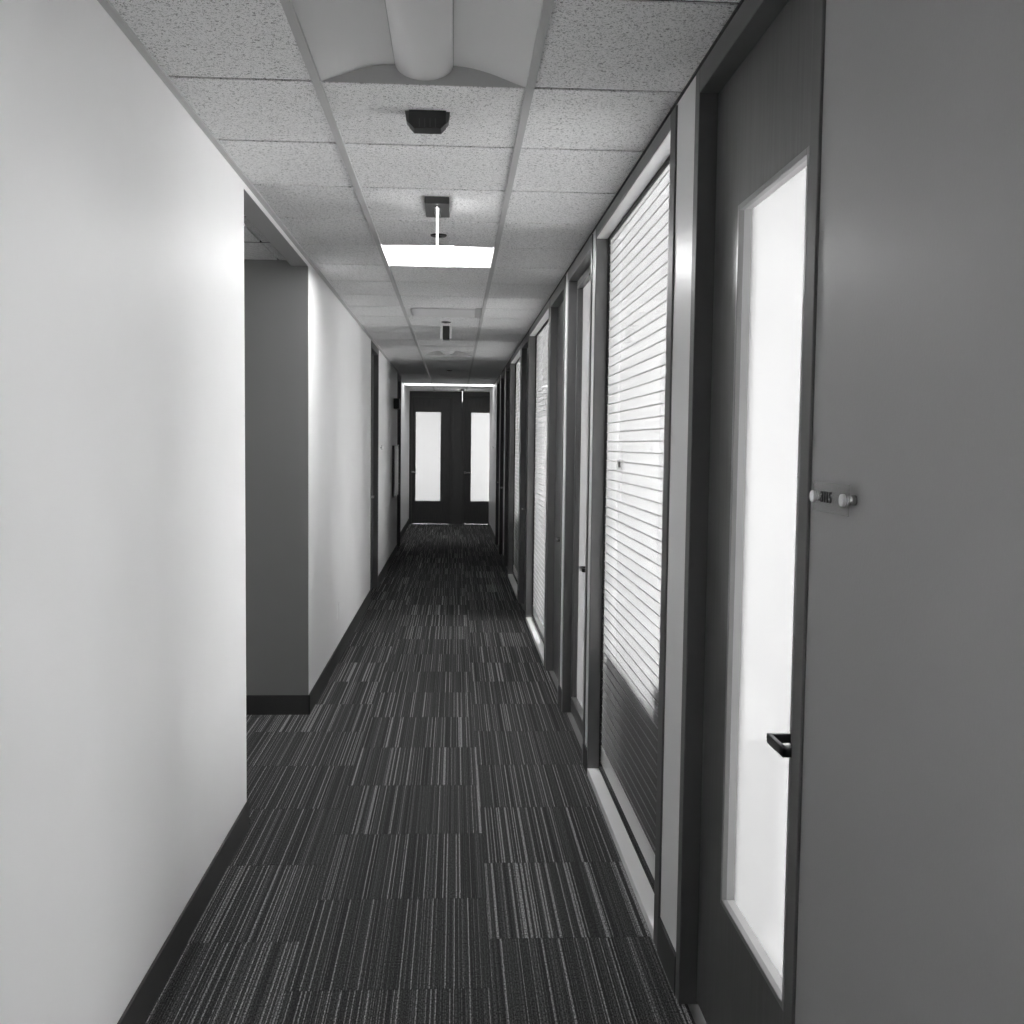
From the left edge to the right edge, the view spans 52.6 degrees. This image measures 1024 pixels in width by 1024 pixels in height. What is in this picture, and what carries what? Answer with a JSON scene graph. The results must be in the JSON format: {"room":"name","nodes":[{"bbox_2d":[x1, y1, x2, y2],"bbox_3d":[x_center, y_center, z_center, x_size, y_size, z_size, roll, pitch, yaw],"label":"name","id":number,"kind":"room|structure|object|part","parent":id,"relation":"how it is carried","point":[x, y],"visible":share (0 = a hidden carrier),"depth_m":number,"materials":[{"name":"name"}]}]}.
{"room":"office corridor","nodes":[
{"label":"office corridor","id":0,"kind":"room"},
{"bbox_2d":[0,0,246,1023],"bbox_3d":[-2.514,0.134,0.682,3.258,2.756,6.817,0,4,-3],"label":"wall","id":1,"kind":"structure","parent":0,"point":[123,765],"depth_m":2.52,"materials":[{"name":"white paint"}]},
{"bbox_2d":[117,800,248,1023],"bbox_3d":[-2.526,1.452,0.772,3.266,0.115,6.825,0,4,-3],"label":"baseboard","id":2,"kind":"structure","parent":1,"relation":"attached to","point":[139,1007],"depth_m":3.23,"materials":[{"name":"grey plastic"}]},
{"bbox_2d":[244,183,307,265],"bbox_3d":[-1.155,-1.423,4.982,0.096,0.171,1.806,0,4,-3],"label":"trim","id":3,"kind":"structure","parent":1,"relation":"attached to","point":[254,210],"depth_m":4.89,"materials":[{"name":"grey paint"}]},
{"bbox_2d":[244,258,396,694],"bbox_3d":[-3.076,-0.536,10.937,3.258,2.756,10.158,0,4,-3],"label":"wall","id":4,"kind":"structure","parent":0,"point":[308,360],"depth_m":6.03,"materials":[{"name":"grey paint"}]},
{"bbox_2d":[246,545,396,714],"bbox_3d":[-3.060,0.815,10.506,3.266,0.115,9.135,0,4,-3],"label":"baseboard","id":5,"kind":"structure","parent":4,"relation":"attached to","point":[255,704],"depth_m":6.05,"materials":[{"name":"grey plastic"}]},
{"bbox_2d":[338,602,339,618],"bbox_3d":[-1.264,0.721,7.570,0.008,0.115,0.090,0,4,-3],"label":"power outlet","id":6,"kind":"object","parent":4,"relation":"attached to","point":[339,602],"visible":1,"depth_m":7.55,"materials":[{"name":"white plastic"}]},
{"bbox_2d":[370,340,378,589],"bbox_3d":[-1.492,-0.435,10.839,0.137,2.604,0.980,0,4,-3],"label":"door","id":7,"kind":"structure","parent":4,"relation":"in","point":[374,350],"depth_m":11.24,"materials":[{"name":"grey paint"}]},
{"bbox_2d":[392,445,398,497],"bbox_3d":[-1.617,-0.573,14.376,0.033,0.700,1.000,0,4,-3],"label":"notice board","id":8,"kind":"object","parent":4,"relation":"attached to","point":[395,451],"visible":1,"depth_m":14.02,"materials":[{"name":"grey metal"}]},
{"bbox_3d":[-1.603,-0.573,14.377,0.004,0.600,0.900,0,4,-3],"label":"panel","id":9,"kind":"part","parent":8,"relation":"part of","materials":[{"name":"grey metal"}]},
{"bbox_2d":[394,398,399,408],"bbox_3d":[-1.579,-1.485,14.229,0.078,0.140,0.320,0,4,-3],"label":"wall speaker","id":10,"kind":"object","parent":4,"relation":"attached to","point":[396,400],"visible":1,"depth_m":14.07,"materials":[{"name":"black plastic"}]},
{"bbox_2d":[400,381,409,531],"bbox_3d":[-1.961,-0.992,18.184,0.120,2.756,4.420,0,4,-3],"label":"wall","id":11,"kind":"structure","parent":0,"point":[405,393],"depth_m":18.62,"materials":[{"name":"white paint"}]},
{"bbox_2d":[397,373,400,545],"bbox_3d":[-1.749,-0.741,15.527,0.137,2.604,0.930,0,4,-3],"label":"door","id":12,"kind":"structure","parent":11,"relation":"in","point":[398,375],"depth_m":15.94,"materials":[{"name":"grey paint"}]},
{"bbox_2d":[400,519,408,539],"bbox_3d":[-1.912,0.327,18.263,0.008,0.115,4.400,0,4,-3],"label":"baseboard","id":13,"kind":"structure","parent":11,"relation":"attached to","point":[406,525],"depth_m":18.52,"materials":[{"name":"grey plastic"}]},
{"bbox_2d":[109,0,739,391],"bbox_3d":[-2.181,-1.639,8.841,4.703,0.018,22.916,0,4,-3],"label":"ceiling","id":14,"kind":"structure","parent":0,"point":[559,195],"depth_m":3.60,"materials":[{"name":"tile"}]},
{"bbox_2d":[292,0,542,87],"bbox_3d":[-0.236,-1.246,2.670,0.592,0.073,0.624,0,4,-3],"label":"ceiling light","id":15,"kind":"object","parent":14,"relation":"attached to","point":[483,43],"visible":1,"depth_m":2.73,"materials":[{"name":"white metal"}]},
{"bbox_2d":[385,0,452,80],"bbox_3d":[-0.236,-1.244,2.670,0.166,0.047,0.616,0,4,-3],"label":"basket","id":16,"kind":"object","parent":15,"relation":"on","point":[418,33],"depth_m":2.71,"materials":[{"name":"white"}]},
{"bbox_2d":[97,0,743,391],"bbox_3d":[-0.570,-1.623,8.845,1.497,0.037,23.100,0,4,-3],"label":"ceiling grid","id":17,"kind":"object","parent":14,"relation":"attached to","point":[547,5],"depth_m":3.35,"materials":[{"name":"grey paint"}]},
{"bbox_2d":[405,110,449,133],"bbox_3d":[-0.264,-1.217,3.232,0.139,0.054,0.062,0,4,-3],"label":"smoke detector","id":18,"kind":"object","parent":14,"relation":"attached to","point":[418,121],"visible":1,"depth_m":3.20,"materials":[{"name":"black plastic"}]},
{"bbox_2d":[424,196,449,265],"bbox_3d":[-0.321,-1.201,4.455,0.104,0.244,0.270,0,4,-3],"label":"exit sign","id":19,"kind":"object","parent":14,"relation":"hanging from","point":[437,207],"visible":1,"depth_m":4.36,"materials":[{"name":"grey metal"}]},
{"bbox_3d":[-0.322,-1.184,4.457,0.006,0.209,0.210,0,4,-3],"label":"sign panel","id":20,"kind":"part","parent":19,"relation":"part of","materials":[{"name":"white plastic"}]},
{"bbox_2d":[382,245,493,266],"bbox_3d":[-0.402,-1.445,5.709,0.592,0.073,0.624,0,4,-3],"label":"ceiling light","id":21,"kind":"object","parent":14,"relation":"attached to","point":[409,255],"visible":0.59,"depth_m":5.86,"materials":[{"name":"white plastic"}]},
{"bbox_2d":[424,246,453,263],"bbox_3d":[-0.402,-1.442,5.709,0.166,0.047,0.616,0,4,-3],"label":"basket","id":22,"kind":"object","parent":21,"relation":"on","point":[445,254],"depth_m":5.78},
{"bbox_2d":[430,233,446,237],"bbox_3d":[-0.362,-1.363,5.115,0.084,0.012,0.084,0,4,-3],"label":"sprinkler","id":23,"kind":"object","parent":14,"relation":"attached to","point":[440,235],"visible":0.82,"depth_m":5.10,"materials":[{"name":"black plastic"}]},
{"bbox_2d":[405,307,481,317],"bbox_3d":[-0.536,-1.571,8.142,0.582,0.018,0.598,0,4,-3],"label":"ceiling vent","id":24,"kind":"object","parent":14,"relation":"in","point":[411,311],"visible":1,"depth_m":8.09,"materials":[{"name":"metal"}]},
{"bbox_2d":[440,326,450,340],"bbox_3d":[-0.580,-1.570,9.094,0.094,0.114,0.140,0,4,-3],"label":"exit sign","id":25,"kind":"object","parent":14,"relation":"hanging from","point":[445,332],"visible":1,"depth_m":9.03,"materials":[{"name":"black plastic"}]},
{"bbox_2d":[421,351,473,355],"bbox_3d":[-0.736,-1.842,11.787,0.592,0.073,0.624,0,4,-3],"label":"ceiling light","id":26,"kind":"object","parent":14,"relation":"attached to","point":[439,353],"visible":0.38,"depth_m":12.09,"materials":[{"name":"white plastic"}]},
{"bbox_2d":[441,351,454,354],"bbox_3d":[-0.736,-1.839,11.787,0.166,0.047,0.616,0,4,-3],"label":"basket","id":27,"kind":"object","parent":26,"relation":"on","point":[442,352],"depth_m":11.95,"materials":[{"name":"white"}]},
{"bbox_2d":[404,383,493,386],"bbox_3d":[-1.094,-2.220,17.860,1.544,0.062,0.640,0,4,-3],"label":"ceiling light","id":28,"kind":"object","parent":14,"relation":"attached to","point":[409,384],"visible":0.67,"depth_m":17.91,"materials":[{"name":"white plastic"}]},
{"bbox_2d":[179,0,737,242],"bbox_3d":[-2.194,-1.624,8.660,4.749,0.024,22.587,0,4,-3],"label":"trim","id":29,"kind":"structure","parent":14,"relation":"attached to","point":[654,0],"depth_m":2.96,"materials":[{"name":"grey paint"}]},
{"bbox_2d":[144,523,705,1023],"bbox_3d":[-0.594,0.959,10.568,8.400,0.120,26.400,0,4,-3],"label":"floor","id":30,"kind":"structure","parent":0,"point":[432,842],"depth_m":4.03,"materials":[{"name":"carpet"}]},
{"bbox_2d":[410,391,489,524],"bbox_3d":[-0.377,-1.125,20.541,3.700,2.756,0.120,0,4,-3],"label":"wall","id":31,"kind":"structure","parent":0,"point":[457,404],"depth_m":20.44,"materials":[{"name":"grey paint"}]},
{"bbox_2d":[409,393,453,523],"bbox_3d":[-1.596,-1.050,20.466,0.860,2.586,0.145,0,4,-3],"label":"door","id":32,"kind":"structure","parent":31,"relation":"in","point":[431,414],"depth_m":20.46,"materials":[{"name":"grey paint"}]},
{"bbox_3d":[-1.658,-1.095,20.470,0.515,1.775,0.006,0,4,-3],"label":"frosted pane","id":33,"kind":"part","parent":32,"relation":"part of","materials":[{"name":"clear glass"}]},
{"bbox_2d":[461,393,489,524],"bbox_3d":[-0.517,-1.041,20.526,0.980,2.586,0.145,0,4,-3],"label":"door","id":34,"kind":"structure","parent":31,"relation":"in","point":[475,420],"depth_m":20.51,"materials":[{"name":"grey paint"}]},
{"bbox_3d":[-0.573,-1.086,20.530,0.510,1.775,0.006,0,4,-3],"label":"frosted pane","id":35,"kind":"part","parent":34,"relation":"part of","materials":[{"name":"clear glass"}]},
{"bbox_2d":[489,0,1023,1023],"bbox_3d":[0.239,-0.350,8.672,0.120,2.756,22.500,0,4,-3],"label":"wall","id":36,"kind":"structure","parent":0,"point":[911,906],"depth_m":1.50,"materials":[{"name":"grey paint"}]},
{"bbox_2d":[495,376,499,544],"bbox_3d":[-0.166,-0.745,15.875,0.137,2.604,1.050,0,4,-3],"label":"door","id":37,"kind":"structure","parent":36,"relation":"in","point":[498,379],"depth_m":16.33,"materials":[{"name":"grey paint"}]},
{"bbox_2d":[499,369,504,553],"bbox_3d":[-0.089,-0.653,14.480,0.137,2.604,1.050,0,4,-3],"label":"door","id":38,"kind":"structure","parent":36,"relation":"in","point":[503,372],"depth_m":14.93,"materials":[{"name":"grey paint"}]},
{"bbox_2d":[504,360,510,565],"bbox_3d":[-0.003,-0.557,13.011,0.126,2.604,1.000,0,4,-3],"label":"door","id":39,"kind":"structure","parent":36,"relation":"in","point":[507,412],"depth_m":13.45,"materials":[{"name":"grey paint"}]},
{"bbox_2d":[508,344,520,599],"bbox_3d":[0.073,-0.455,11.441,0.106,2.604,1.950,0,4,-3],"label":"window","id":40,"kind":"structure","parent":36,"relation":"in","point":[516,357],"depth_m":12.35,"materials":[{"name":"grey metal"}]},
{"bbox_3d":[0.056,0.825,11.550,0.106,0.035,1.853,0,4,-3],"label":"sill","id":41,"kind":"part","parent":40,"relation":"part of","materials":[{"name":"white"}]},
{"bbox_2d":[513,360,519,580],"bbox_3d":[0.094,-0.470,11.467,0.023,2.501,1.853,0,4,-3],"label":"window shade","id":42,"kind":"object","parent":40,"relation":"attached to","point":[515,566],"visible":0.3,"depth_m":11.98,"materials":[{"name":"grey"}]},
{"bbox_3d":[0.072,0.735,11.545,0.009,0.085,1.853,0,4,-3],"label":"rail","id":43,"kind":"part","parent":42,"relation":"part of","materials":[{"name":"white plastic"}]},
{"bbox_2d":[518,332,528,606],"bbox_3d":[0.165,-0.351,9.852,0.137,2.604,1.000,0,4,-3],"label":"door","id":44,"kind":"structure","parent":36,"relation":"in","point":[525,343],"depth_m":10.27,"materials":[{"name":"grey paint"}]},
{"bbox_2d":[525,300,549,664],"bbox_3d":[0.245,-0.250,8.302,0.106,2.604,2.010,0,4,-3],"label":"window","id":45,"kind":"structure","parent":36,"relation":"in","point":[543,318],"depth_m":9.24,"materials":[{"name":"grey metal"}]},
{"bbox_3d":[0.229,1.030,8.412,0.106,0.035,1.913,0,4,-3],"label":"sill","id":46,"kind":"part","parent":45,"relation":"part of","materials":[{"name":"white metal"}]},
{"bbox_2d":[533,323,547,636],"bbox_3d":[0.266,-0.265,8.329,0.023,2.501,1.913,0,4,-3],"label":"window shade","id":47,"kind":"object","parent":45,"relation":"attached to","point":[542,338],"visible":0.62,"depth_m":8.64,"materials":[{"name":"grey"}]},
{"bbox_3d":[0.244,0.941,8.407,0.009,0.085,1.913,0,4,-3],"label":"rail","id":48,"kind":"part","parent":47,"relation":"part of","materials":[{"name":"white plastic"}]},
{"bbox_2d":[545,276,565,684],"bbox_3d":[0.333,-0.151,6.788,0.137,2.604,0.970,0,4,-3],"label":"door","id":49,"kind":"structure","parent":36,"relation":"in","point":[557,300],"depth_m":7.15,"materials":[{"name":"grey wood"}]},
{"bbox_2d":[561,234,592,762],"bbox_3d":[0.398,-0.073,5.602,0.137,2.604,1.070,0,4,-3],"label":"door","id":50,"kind":"structure","parent":36,"relation":"in","point":[580,274],"depth_m":6.01,"materials":[{"name":"grey wood"}]},
{"bbox_3d":[0.421,-0.070,5.619,0.006,2.396,0.840,0,4,-3],"label":"frosted pane","id":51,"kind":"part","parent":50,"relation":"part of","materials":[{"name":"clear glass"}]},
{"bbox_2d":[488,521,675,994],"bbox_3d":[0.009,0.789,11.481,0.008,0.115,17.025,0,4,-3],"label":"baseboard","id":52,"kind":"structure","parent":36,"relation":"attached to","point":[666,952],"depth_m":3.16,"materials":[{"name":"grey plastic"}]},
{"bbox_2d":[587,105,677,948],"bbox_3d":[0.478,0.028,4.058,0.106,2.604,1.770,0,4,-3],"label":"window","id":53,"kind":"structure","parent":36,"relation":"in","point":[662,151],"depth_m":4.25,"materials":[{"name":"grey paint"}]},
{"bbox_3d":[0.461,1.308,4.167,0.106,0.035,1.673,0,4,-3],"label":"sill","id":54,"kind":"part","parent":53,"relation":"part of","materials":[{"name":"white metal"}]},
{"bbox_2d":[601,163,669,879],"bbox_3d":[0.499,0.013,4.084,0.023,2.501,1.673,0,4,-3],"label":"window shade","id":55,"kind":"object","parent":53,"relation":"attached to","point":[639,248],"visible":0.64,"depth_m":4.08,"materials":[{"name":"grey plastic"}]},
{"bbox_3d":[0.477,1.218,4.162,0.009,0.085,1.673,0,4,-3],"label":"rail","id":56,"kind":"part","parent":55,"relation":"part of","materials":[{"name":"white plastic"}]},
{"bbox_2d":[675,0,825,1023],"bbox_3d":[0.572,0.135,2.422,0.137,2.604,1.003,0,4,-3],"label":"door","id":57,"kind":"structure","parent":36,"relation":"in","point":[759,97],"depth_m":2.52,"materials":[{"name":"grey paint"}]},
{"bbox_3d":[0.600,0.143,2.367,0.006,1.765,0.512,0,4,-3],"label":"frosted pane","id":58,"kind":"part","parent":57,"relation":"part of","materials":[{"name":"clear glass"}]},
{"bbox_3d":[0.552,0.464,2.055,0.062,0.040,0.115,0,4,-3],"label":"lever handle","id":59,"kind":"part","parent":57,"relation":"part of","materials":[{"name":"grey metal"}]},
{"bbox_2d":[810,490,856,506],"bbox_3d":[0.547,-0.024,1.765,0.026,0.052,0.164,0,4,-3],"label":"number plate","id":60,"kind":"object","parent":36,"relation":"attached to","point":[849,500],"visible":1,"depth_m":1.75,"materials":[{"name":"grey plastic"}]}
]}

